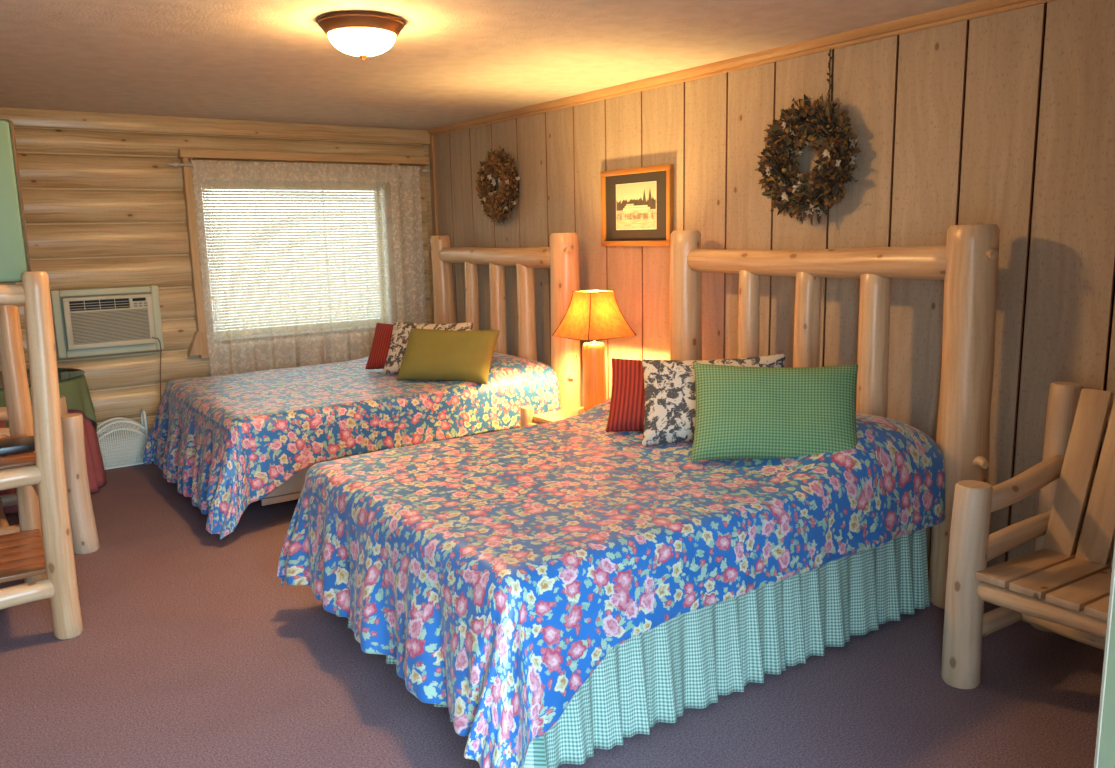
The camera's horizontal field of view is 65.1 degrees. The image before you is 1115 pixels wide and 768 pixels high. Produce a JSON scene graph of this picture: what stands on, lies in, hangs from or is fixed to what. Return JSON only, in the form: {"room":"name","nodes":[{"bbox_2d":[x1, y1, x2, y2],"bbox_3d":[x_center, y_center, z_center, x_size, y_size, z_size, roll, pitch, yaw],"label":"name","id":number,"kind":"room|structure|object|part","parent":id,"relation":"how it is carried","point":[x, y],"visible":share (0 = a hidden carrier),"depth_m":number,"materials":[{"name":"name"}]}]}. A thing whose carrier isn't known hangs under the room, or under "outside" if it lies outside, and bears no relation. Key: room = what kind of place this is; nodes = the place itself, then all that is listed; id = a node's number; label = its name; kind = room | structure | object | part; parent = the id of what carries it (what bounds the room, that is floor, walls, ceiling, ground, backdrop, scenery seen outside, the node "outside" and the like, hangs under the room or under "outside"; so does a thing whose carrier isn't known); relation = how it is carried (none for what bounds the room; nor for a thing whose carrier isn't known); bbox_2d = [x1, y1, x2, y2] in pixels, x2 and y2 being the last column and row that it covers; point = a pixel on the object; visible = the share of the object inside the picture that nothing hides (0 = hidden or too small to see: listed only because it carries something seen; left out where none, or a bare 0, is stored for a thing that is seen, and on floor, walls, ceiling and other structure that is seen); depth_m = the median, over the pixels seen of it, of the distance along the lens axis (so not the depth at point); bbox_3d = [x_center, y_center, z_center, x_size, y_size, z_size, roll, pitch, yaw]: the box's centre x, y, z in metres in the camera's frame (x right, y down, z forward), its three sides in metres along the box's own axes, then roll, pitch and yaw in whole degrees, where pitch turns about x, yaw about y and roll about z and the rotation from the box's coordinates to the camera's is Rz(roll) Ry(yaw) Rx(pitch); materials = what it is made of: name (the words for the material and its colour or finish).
{"room":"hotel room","nodes":[
{"label":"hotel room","id":0,"kind":"room"},
{"bbox_2d":[0,107,433,463],"bbox_3d":[-2.747,-0.718,6.512,4.050,2.440,0.205,-8,12,-34],"label":"wall","id":1,"kind":"structure","parent":0,"point":[104,206],"depth_m":6.20,"materials":[{"name":"brown wood"}]},
{"bbox_2d":[50,285,163,401],"bbox_3d":[-3.132,-0.055,6.178,0.670,1.245,0.223,-8,12,-34],"label":"air conditioner","id":2,"kind":"object","parent":1,"relation":"attached to","point":[107,320],"visible":0.97,"depth_m":6.04,"materials":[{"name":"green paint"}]},
{"bbox_2d":[69,298,129,310],"bbox_3d":[-3.153,-0.547,6.009,0.380,0.073,0.046,-8,12,-34],"label":"vent","id":3,"kind":"object","parent":2,"relation":"attached to","point":[75,304],"depth_m":6.00,"materials":[{"name":"beige plastic"}]},
{"bbox_3d":[-3.163,-0.447,6.142,0.670,0.460,0.145,-8,12,-34],"label":"mounting frame","id":4,"kind":"part","parent":2,"relation":"part of","materials":[{"name":"green paint"}]},
{"bbox_2d":[71,309,149,343],"bbox_3d":[-3.094,-0.400,6.051,0.480,0.206,0.008,-8,12,-34],"label":"grille","id":5,"kind":"object","parent":2,"relation":"attached to","point":[88,326],"depth_m":6.05,"materials":[{"name":"beige plastic"}]},
{"bbox_3d":[-2.945,-0.574,6.141,0.105,0.073,0.025,-8,12,-34],"label":"control panel","id":6,"kind":"part","parent":2,"relation":"part of","materials":[{"name":"beige plastic"}]},
{"bbox_3d":[-2.868,0.095,6.321,0.068,0.889,0.112,-8,12,-34],"label":"power cord","id":7,"kind":"part","parent":2,"relation":"part of","materials":[{"name":"brown plastic"}]},
{"bbox_2d":[177,148,429,358],"bbox_3d":[-1.964,-1.058,6.982,2.040,1.515,0.260,-8,12,-34],"label":"window","id":8,"kind":"structure","parent":1,"relation":"in","point":[199,343],"depth_m":6.49,"materials":[{"name":"brown wood"}]},
{"bbox_2d":[203,181,387,337],"bbox_3d":[-2.024,-0.999,6.905,1.416,1.161,0.040,-8,12,-34],"label":"window blind","id":9,"kind":"object","parent":8,"relation":"attached to","point":[247,193],"visible":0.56,"depth_m":6.88,"materials":[{"name":"white plastic"}]},
{"bbox_3d":[-2.466,-0.914,6.587,0.002,1.110,0.002,-8,12,-34],"label":"ladder cord","id":10,"kind":"part","parent":9,"relation":"part of","materials":[{"name":"white fabric"}]},
{"bbox_3d":[-2.036,-1.551,6.809,1.400,0.040,0.040,-8,12,-34],"label":"head rail","id":11,"kind":"part","parent":9,"relation":"part of","materials":[{"name":"white plastic"}]},
{"bbox_3d":[-2.016,-0.978,6.897,0.002,1.110,0.002,-8,12,-34],"label":"ladder cord","id":12,"kind":"part","parent":9,"relation":"part of","materials":[{"name":"white fabric"}]},
{"bbox_3d":[-2.012,-0.434,7.003,1.400,0.014,0.024,-8,12,-34],"label":"rail","id":13,"kind":"part","parent":9,"relation":"part of","materials":[{"name":"white plastic"}]},
{"bbox_2d":[167,162,429,172],"bbox_3d":[-1.922,-1.671,6.752,2.060,0.036,0.083,-8,12,-34],"label":"curtain rod","id":14,"kind":"object","parent":8,"relation":"attached to","point":[175,164],"visible":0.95,"depth_m":6.21,"materials":[{"name":"brown wood"}]},
{"bbox_2d":[191,160,334,375],"bbox_3d":[-2.208,-0.852,6.647,0.961,1.635,0.081,-8,12,-34],"label":"lace curtain","id":15,"kind":"object","parent":14,"relation":"hanging from","point":[231,358],"visible":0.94,"depth_m":6.60,"materials":[{"name":"white fabric"}]},
{"bbox_2d":[321,164,426,362],"bbox_3d":[-1.478,-0.955,7.149,0.854,1.635,0.080,-8,12,-34],"label":"lace curtain","id":16,"kind":"object","parent":14,"relation":"hanging from","point":[404,181],"visible":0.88,"depth_m":7.17,"materials":[{"name":"white fabric"}]},
{"bbox_3d":[-2.063,-1.007,6.950,1.454,1.194,0.210,-8,12,-34],"label":"frame","id":17,"kind":"part","parent":8,"relation":"part of","materials":[{"name":"white plastic"}]},
{"bbox_2d":[0,0,976,129],"bbox_3d":[-0.746,-1.526,3.443,4.290,0.120,7.460,-8,12,-34],"label":"ceiling","id":18,"kind":"structure","parent":0,"point":[451,61],"depth_m":4.14,"materials":[{"name":"paint"}]},
{"bbox_2d":[316,10,405,61],"bbox_3d":[-0.803,-1.410,3.594,0.360,0.158,0.360,-8,12,-34],"label":"ceiling light","id":19,"kind":"object","parent":18,"relation":"attached to","point":[363,34],"visible":1,"depth_m":3.49,"materials":[{"name":"white glass"}]},
{"bbox_2d":[0,461,1103,767],"bbox_3d":[-0.267,1.090,3.283,4.290,0.120,8.940,-8,12,-34],"label":"floor","id":20,"kind":"structure","parent":0,"point":[191,650],"depth_m":3.03,"materials":[{"name":"carpet"}]},
{"bbox_2d":[0,271,82,639],"bbox_3d":[-2.472,0.292,3.516,0.821,1.467,0.803,-8,12,-34],"label":"chair","id":21,"kind":"object","parent":20,"relation":"on","point":[41,553],"visible":0.91,"depth_m":3.44,"materials":[{"name":"brown wood"}]},
{"bbox_3d":[-2.277,-0.307,3.127,0.648,0.090,0.088,-8,12,-34],"label":"rail","id":22,"kind":"part","parent":21,"relation":"part of","materials":[{"name":"brown wood"}]},
{"bbox_2d":[0,119,31,282],"bbox_3d":[-2.467,-0.684,3.317,0.718,0.605,0.540,-8,12,-34],"label":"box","id":23,"kind":"object","parent":21,"relation":"on","point":[14,248],"visible":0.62,"depth_m":3.29,"materials":[{"name":"green"}]},
{"bbox_2d":[0,436,34,455],"bbox_3d":[-2.254,0.259,3.616,0.235,0.036,0.172,-9,13,-38],"label":"cable box","id":24,"kind":"object","parent":21,"relation":"on","point":[22,444],"visible":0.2,"depth_m":3.58,"materials":[{"name":"black plastic"}]},
{"bbox_3d":[-2.483,0.313,3.501,0.650,0.020,0.598,-8,12,-34],"label":"shelf","id":25,"kind":"part","parent":21,"relation":"part of","materials":[{"name":"brown wood"}]},
{"bbox_3d":[-2.268,0.394,3.245,0.635,0.089,0.081,-8,12,-35],"label":"rail","id":26,"kind":"part","parent":21,"relation":"part of","materials":[{"name":"brown wood"}]},
{"bbox_3d":[-2.474,0.749,3.577,0.650,0.020,0.598,-8,12,-34],"label":"shelf","id":27,"kind":"part","parent":21,"relation":"part of","materials":[{"name":"brown wood"}]},
{"bbox_3d":[-2.436,0.232,3.958,0.120,1.431,0.113,-8,12,-34],"label":"post","id":28,"kind":"part","parent":21,"relation":"part of","materials":[{"name":"brown wood"}]},
{"bbox_3d":[-2.263,0.853,3.323,0.624,0.091,0.090,-8,12,-34],"label":"rail","id":29,"kind":"part","parent":21,"relation":"part of","materials":[{"name":"brown wood"}]},
{"bbox_3d":[-2.218,0.398,3.709,0.058,0.064,0.611,-8,12,-35],"label":"rail","id":30,"kind":"part","parent":21,"relation":"part of","materials":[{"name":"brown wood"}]},
{"bbox_2d":[0,396,99,553],"bbox_3d":[-2.919,0.369,4.510,0.809,0.995,0.853,-8,12,-34],"label":"armchair","id":31,"kind":"object","parent":20,"relation":"on","point":[85,538],"visible":0.5,"depth_m":4.42,"materials":[{"name":"brown wood"}]},
{"bbox_3d":[-3.116,0.180,4.752,0.588,0.109,0.088,-8,12,-34],"label":"armrest","id":32,"kind":"part","parent":31,"relation":"part of","materials":[{"name":"beige wood"}]},
{"bbox_3d":[-2.735,0.266,4.216,0.588,0.110,0.083,-8,12,-33],"label":"armrest","id":33,"kind":"part","parent":31,"relation":"part of","materials":[{"name":"beige wood"}]},
{"bbox_3d":[-3.107,0.649,4.830,0.580,0.079,0.078,-8,12,-34],"label":"rail","id":34,"kind":"part","parent":31,"relation":"part of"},
{"bbox_3d":[-2.727,0.733,4.297,0.580,0.080,0.078,-8,12,-34],"label":"rail","id":35,"kind":"part","parent":31,"relation":"part of","materials":[{"name":"beige wood"}]},
{"bbox_3d":[-2.834,0.426,4.989,0.134,0.713,0.134,-8,12,-34],"label":"post","id":36,"kind":"part","parent":31,"relation":"part of","materials":[{"name":"beige wood"}]},
{"bbox_3d":[-2.451,0.510,4.457,0.135,0.713,0.134,-8,12,-34],"label":"post","id":37,"kind":"part","parent":31,"relation":"part of","materials":[{"name":"beige wood"}]},
{"bbox_2d":[97,409,148,469],"bbox_3d":[-3.100,0.391,6.178,0.360,0.385,0.145,-8,12,-34],"label":"wicker basket","id":38,"kind":"object","parent":20,"relation":"on","point":[136,454],"visible":0.76,"depth_m":6.16,"materials":[{"name":"white wicker"}]},
{"bbox_3d":[-3.135,0.431,6.236,0.345,0.263,0.014,-8,12,-34],"label":"panel","id":39,"kind":"part","parent":38,"relation":"part of","materials":[{"name":"white wicker"}]},
{"bbox_3d":[-3.063,0.447,6.135,0.345,0.263,0.014,-8,12,-34],"label":"panel","id":40,"kind":"part","parent":38,"relation":"part of","materials":[{"name":"white wicker"}]},
{"bbox_3d":[-2.961,0.371,6.274,0.020,0.385,0.145,-8,12,-34],"label":"handle","id":41,"kind":"part","parent":38,"relation":"part of","materials":[{"name":"white wicker"}]},
{"bbox_2d":[261,233,579,505],"bbox_3d":[-1.255,-0.198,5.892,2.232,1.565,1.923,-8,12,-34],"label":"bed","id":42,"kind":"object","parent":20,"relation":"on","point":[562,256],"visible":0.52,"depth_m":6.04,"materials":[{"name":"brown wood"}]},
{"bbox_3d":[-1.246,0.442,5.911,1.940,0.038,1.480,-8,12,-34],"label":"metal frame","id":43,"kind":"part","parent":42,"relation":"part of","materials":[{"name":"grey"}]},
{"bbox_2d":[143,352,559,538],"bbox_3d":[-1.383,0.206,5.768,2.250,0.718,1.835,-8,12,-34],"label":"quilt","id":44,"kind":"object","parent":42,"relation":"on","point":[227,442],"visible":0.8,"depth_m":5.12,"materials":[{"name":"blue fabric"}]},
{"bbox_2d":[365,323,393,368],"bbox_3d":[-1.041,-0.255,5.997,0.562,0.306,0.218,3,11,21],"label":"throw pillow","id":45,"kind":"object","parent":44,"relation":"on","point":[379,351],"visible":0.24,"depth_m":6.01,"materials":[{"name":"red fabric"}]},
{"bbox_2d":[383,321,472,373],"bbox_3d":[-0.858,-0.236,5.773,0.601,0.337,0.227,3,11,21],"label":"throw pillow","id":46,"kind":"object","parent":44,"relation":"on","point":[401,330],"visible":0.3,"depth_m":5.78,"materials":[{"name":"fabric"}]},
{"bbox_2d":[397,328,499,383],"bbox_3d":[-0.694,-0.181,5.525,0.641,0.317,0.268,3,11,22],"label":"throw pillow","id":47,"kind":"object","parent":44,"relation":"on","point":[430,354],"visible":0.99,"depth_m":5.44,"materials":[{"name":"green fabric"}]},
{"bbox_3d":[-0.925,-0.425,7.160,0.198,1.565,0.194,-8,12,-34],"label":"post","id":48,"kind":"part","parent":42,"relation":"part of","materials":[{"name":"brown wood"}]},
{"bbox_3d":[-0.458,-0.930,6.366,0.140,0.142,1.600,-8,12,-34],"label":"rail","id":49,"kind":"part","parent":42,"relation":"part of","materials":[{"name":"brown wood"}]},
{"bbox_3d":[0.049,-0.208,5.791,0.210,1.565,0.216,-8,12,-34],"label":"post","id":50,"kind":"part","parent":42,"relation":"part of","materials":[{"name":"brown wood"}]},
{"bbox_2d":[520,406,583,426],"bbox_3d":[0.223,0.408,5.245,0.660,0.530,0.721,-8,12,-34],"label":"nightstand","id":51,"kind":"object","parent":20,"relation":"on","point":[527,417],"visible":0.08,"depth_m":5.27,"materials":[{"name":"brown wood"}]},
{"bbox_3d":[-0.183,0.401,5.336,0.099,0.530,0.098,-8,12,-34],"label":"leg","id":52,"kind":"part","parent":51,"relation":"part of","materials":[{"name":"brown wood"}]},
{"bbox_2d":[552,289,635,413],"bbox_3d":[0.220,-0.186,5.234,0.362,0.744,0.362,-8,12,-34],"label":"table lamp","id":53,"kind":"object","parent":51,"relation":"on","point":[595,315],"visible":0.9,"depth_m":5.15,"materials":[{"name":"orange wood"}]},
{"bbox_3d":[0.215,-0.418,5.194,0.356,0.265,0.356,-8,12,-34],"label":"lamp shade","id":54,"kind":"part","parent":53,"relation":"part of","materials":[{"name":"fabric"}]},
{"bbox_2d":[669,224,999,608],"bbox_3d":[0.364,0.163,3.620,2.236,1.565,1.856,-8,12,-34],"label":"headboard","id":55,"kind":"object","parent":20,"relation":"on","point":[967,264],"visible":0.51,"depth_m":3.71,"materials":[{"name":"brown wood"}]},
{"bbox_2d":[277,398,944,767],"bbox_3d":[0.203,0.512,3.550,2.226,0.729,1.788,-8,12,-34],"label":"quilt","id":56,"kind":"object","parent":55,"relation":"on","point":[498,570],"visible":0.89,"depth_m":2.92,"materials":[{"name":"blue fabric"}]},
{"bbox_2d":[606,358,644,431],"bbox_3d":[0.520,0.054,3.969,0.583,0.310,0.245,1,10,11],"label":"throw pillow","id":57,"kind":"object","parent":56,"relation":"on","point":[627,405],"visible":0.34,"depth_m":3.95,"materials":[{"name":"red fabric"}]},
{"bbox_2d":[642,354,785,445],"bbox_3d":[0.672,0.068,3.752,0.633,0.375,0.252,1,10,10],"label":"throw pillow","id":58,"kind":"object","parent":56,"relation":"on","point":[669,385],"visible":0.47,"depth_m":3.72,"materials":[{"name":"fabric"}]},
{"bbox_2d":[691,363,857,460],"bbox_3d":[0.853,0.114,3.436,0.642,0.363,0.260,1,10,11],"label":"throw pillow","id":59,"kind":"object","parent":56,"relation":"on","point":[742,412],"visible":0.95,"depth_m":3.36,"materials":[{"name":"green fabric"}]},
{"bbox_2d":[336,528,929,767],"bbox_3d":[0.249,0.757,3.647,2.001,0.361,1.641,-8,12,-34],"label":"bed skirt","id":60,"kind":"object","parent":55,"relation":"attached to","point":[690,659],"visible":0.29,"depth_m":2.94,"materials":[{"name":"teal fabric"}]},
{"bbox_3d":[0.716,-0.061,4.864,0.194,1.565,0.193,-8,12,-34],"label":"post","id":61,"kind":"part","parent":55,"relation":"part of","materials":[{"name":"brown wood"}]},
{"bbox_3d":[1.159,-0.575,4.089,0.143,0.149,1.530,-8,12,-34],"label":"rail","id":62,"kind":"part","parent":55,"relation":"part of","materials":[{"name":"brown wood"}]},
{"bbox_3d":[1.650,0.149,3.542,0.216,1.565,0.213,-8,12,-34],"label":"post","id":63,"kind":"part","parent":55,"relation":"part of","materials":[{"name":"brown wood"}]},
{"bbox_2d":[941,382,1114,688],"bbox_3d":[1.854,0.551,2.877,0.796,0.995,0.854,-8,12,-34],"label":"armchair","id":64,"kind":"object","parent":20,"relation":"on","point":[1058,588],"visible":1,"depth_m":3.01,"materials":[{"name":"brown wood"}]},
{"bbox_3d":[1.397,0.684,2.981,0.131,0.713,0.130,-8,12,-34],"label":"post","id":65,"kind":"part","parent":64,"relation":"part of","materials":[{"name":"beige wood"}]},
{"bbox_3d":[1.678,0.829,3.203,0.580,0.080,0.079,-8,12,-34],"label":"rail","id":66,"kind":"part","parent":64,"relation":"part of","materials":[{"name":"beige wood"}]},
{"bbox_3d":[1.673,0.544,3.152,0.582,0.095,0.078,-8,12,-33],"label":"rail","id":67,"kind":"part","parent":64,"relation":"part of","materials":[{"name":"beige wood"}]},
{"bbox_3d":[1.666,0.354,3.117,0.588,0.110,0.083,-8,12,-35],"label":"armrest","id":68,"kind":"part","parent":64,"relation":"part of","materials":[{"name":"beige wood"}]},
{"bbox_3d":[1.584,0.719,2.710,0.081,0.084,0.560,-8,12,-34],"label":"seat rail","id":69,"kind":"part","parent":64,"relation":"part of","materials":[{"name":"brown wood"}]},
{"bbox_3d":[1.916,0.476,3.361,0.131,0.972,0.123,-8,12,-34],"label":"post","id":70,"kind":"part","parent":64,"relation":"part of","materials":[{"name":"beige wood"}]},
{"bbox_3d":[2.107,0.156,2.992,0.083,0.084,0.560,-8,12,-34],"label":"rail","id":71,"kind":"part","parent":64,"relation":"part of","materials":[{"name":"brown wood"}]},
{"bbox_2d":[428,0,1114,567],"bbox_3d":[1.015,-0.500,4.797,0.120,2.440,7.120,-8,12,-34],"label":"wall","id":72,"kind":"structure","parent":0,"point":[1006,119],"depth_m":3.91,"materials":[{"name":"brown wood"}]},
{"bbox_2d":[430,135,438,235],"bbox_3d":[-1.031,-0.915,7.551,0.026,2.400,0.040,-8,12,-34],"label":"trim","id":73,"kind":"structure","parent":72,"relation":"attached to","point":[432,140],"depth_m":7.40,"materials":[{"name":"orange wood"}]},
{"bbox_2d":[475,146,519,223],"bbox_3d":[-0.445,-1.471,6.466,0.184,0.569,0.568,-8,12,-34],"label":"flower wreath","id":74,"kind":"object","parent":72,"relation":"attached to","point":[493,202],"visible":1,"depth_m":6.40,"materials":[{"name":"brown plant"}]},
{"bbox_2d":[600,164,673,245],"bbox_3d":[0.476,-1.078,5.324,0.032,0.466,0.650,-8,12,-34],"label":"framed picture","id":75,"kind":"object","parent":72,"relation":"attached to","point":[637,204],"visible":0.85,"depth_m":5.30,"materials":[{"name":"brown wood"}]},
{"bbox_2d":[616,182,655,228],"bbox_3d":[0.477,-1.084,5.324,0.001,0.270,0.370,-8,12,-34],"label":"photograph","id":76,"kind":"object","parent":75,"relation":"attached to","point":[635,201],"depth_m":5.32},
{"bbox_2d":[427,0,1055,136],"bbox_3d":[0.948,-1.659,4.509,0.046,0.055,7.030,-8,12,-34],"label":"trim","id":77,"kind":"structure","parent":72,"relation":"attached to","point":[979,8],"depth_m":4.30,"materials":[{"name":"orange wood"}]},
{"bbox_2d":[755,48,861,225],"bbox_3d":[1.182,-1.165,4.160,0.206,0.814,0.614,-8,12,-34],"label":"flower wreath","id":78,"kind":"object","parent":72,"relation":"hanging from","point":[790,193],"visible":1,"depth_m":4.12,"materials":[{"name":"brown plant"}]},
{"bbox_3d":[1.039,-1.044,4.289,0.024,0.051,0.044,-4,10,-16],"label":"cream flower","id":79,"kind":"part","parent":78,"relation":"part of","materials":[{"name":"beige plant"}]},
{"bbox_3d":[1.096,-0.905,4.213,0.049,0.046,0.022,6,12,37],"label":"cream flower","id":80,"kind":"part","parent":78,"relation":"part of","materials":[{"name":"beige plant"}]},
{"bbox_3d":[1.138,-0.933,4.167,0.023,0.049,0.044,22,-6,-37],"label":"cream flower","id":81,"kind":"part","parent":78,"relation":"part of","materials":[{"name":"beige plant"}]},
{"bbox_3d":[1.228,-1.052,3.990,0.046,0.043,0.021,6,12,36],"label":"cream flower","id":82,"kind":"part","parent":78,"relation":"part of","materials":[{"name":"beige plant"}]},
{"bbox_3d":[1.346,-1.093,3.968,0.038,0.046,0.022,-2,10,-6],"label":"cream flower","id":83,"kind":"part","parent":78,"relation":"part of","materials":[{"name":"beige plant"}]},
{"bbox_3d":[1.352,-1.016,3.975,0.038,0.047,0.027,-5,15,-19],"label":"cream flower","id":84,"kind":"part","parent":78,"relation":"part of","materials":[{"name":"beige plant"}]},
{"bbox_2d":[927,558,929,573],"bbox_3d":[1.021,0.680,4.911,0.014,0.075,6.995,-8,12,-34],"label":"baseboard","id":85,"kind":"structure","parent":72,"relation":"attached to","point":[928,559],"depth_m":3.96,"materials":[{"name":"orange wood"}]},
{"bbox_3d":[1.391,0.205,0.696,4.050,2.440,0.120,-8,12,-34],"label":"wall","id":86,"kind":"structure","parent":0,"visible":0},
{"bbox_2d":[1094,542,1114,767],"bbox_3d":[0.732,0.361,0.720,0.044,2.128,0.746,-2,10,-4],"label":"door","id":87,"kind":"structure","parent":86,"relation":"in","point":[1105,739],"depth_m":1.09,"materials":[{"name":"green paint"}]},
{"bbox_3d":[-3.421,0.343,5.499,0.790,0.725,0.790,-8,12,-34],"label":"round table","id":88,"kind":"object","parent":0,"visible":0},
{"bbox_2d":[0,410,106,513],"bbox_3d":[-3.409,0.338,5.476,0.984,0.718,0.924,-8,12,-34],"label":"tablecloth","id":89,"kind":"object","parent":88,"relation":"on","point":[95,466],"visible":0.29,"depth_m":5.54,"materials":[{"name":"red fabric"}]},
{"bbox_2d":[0,375,96,430],"bbox_3d":[-3.417,0.163,5.451,0.938,0.376,0.910,-8,12,-34],"label":"tablecloth","id":90,"kind":"object","parent":89,"relation":"on","point":[76,391],"visible":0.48,"depth_m":5.43,"materials":[{"name":"green fabric"}]},
{"bbox_2d":[0,368,84,389],"bbox_3d":[-3.429,-0.031,5.434,0.860,0.010,0.860,-8,12,-34],"label":"glass table","id":91,"kind":"object","parent":90,"relation":"on","point":[64,374],"visible":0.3,"depth_m":5.59,"materials":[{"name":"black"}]}
]}

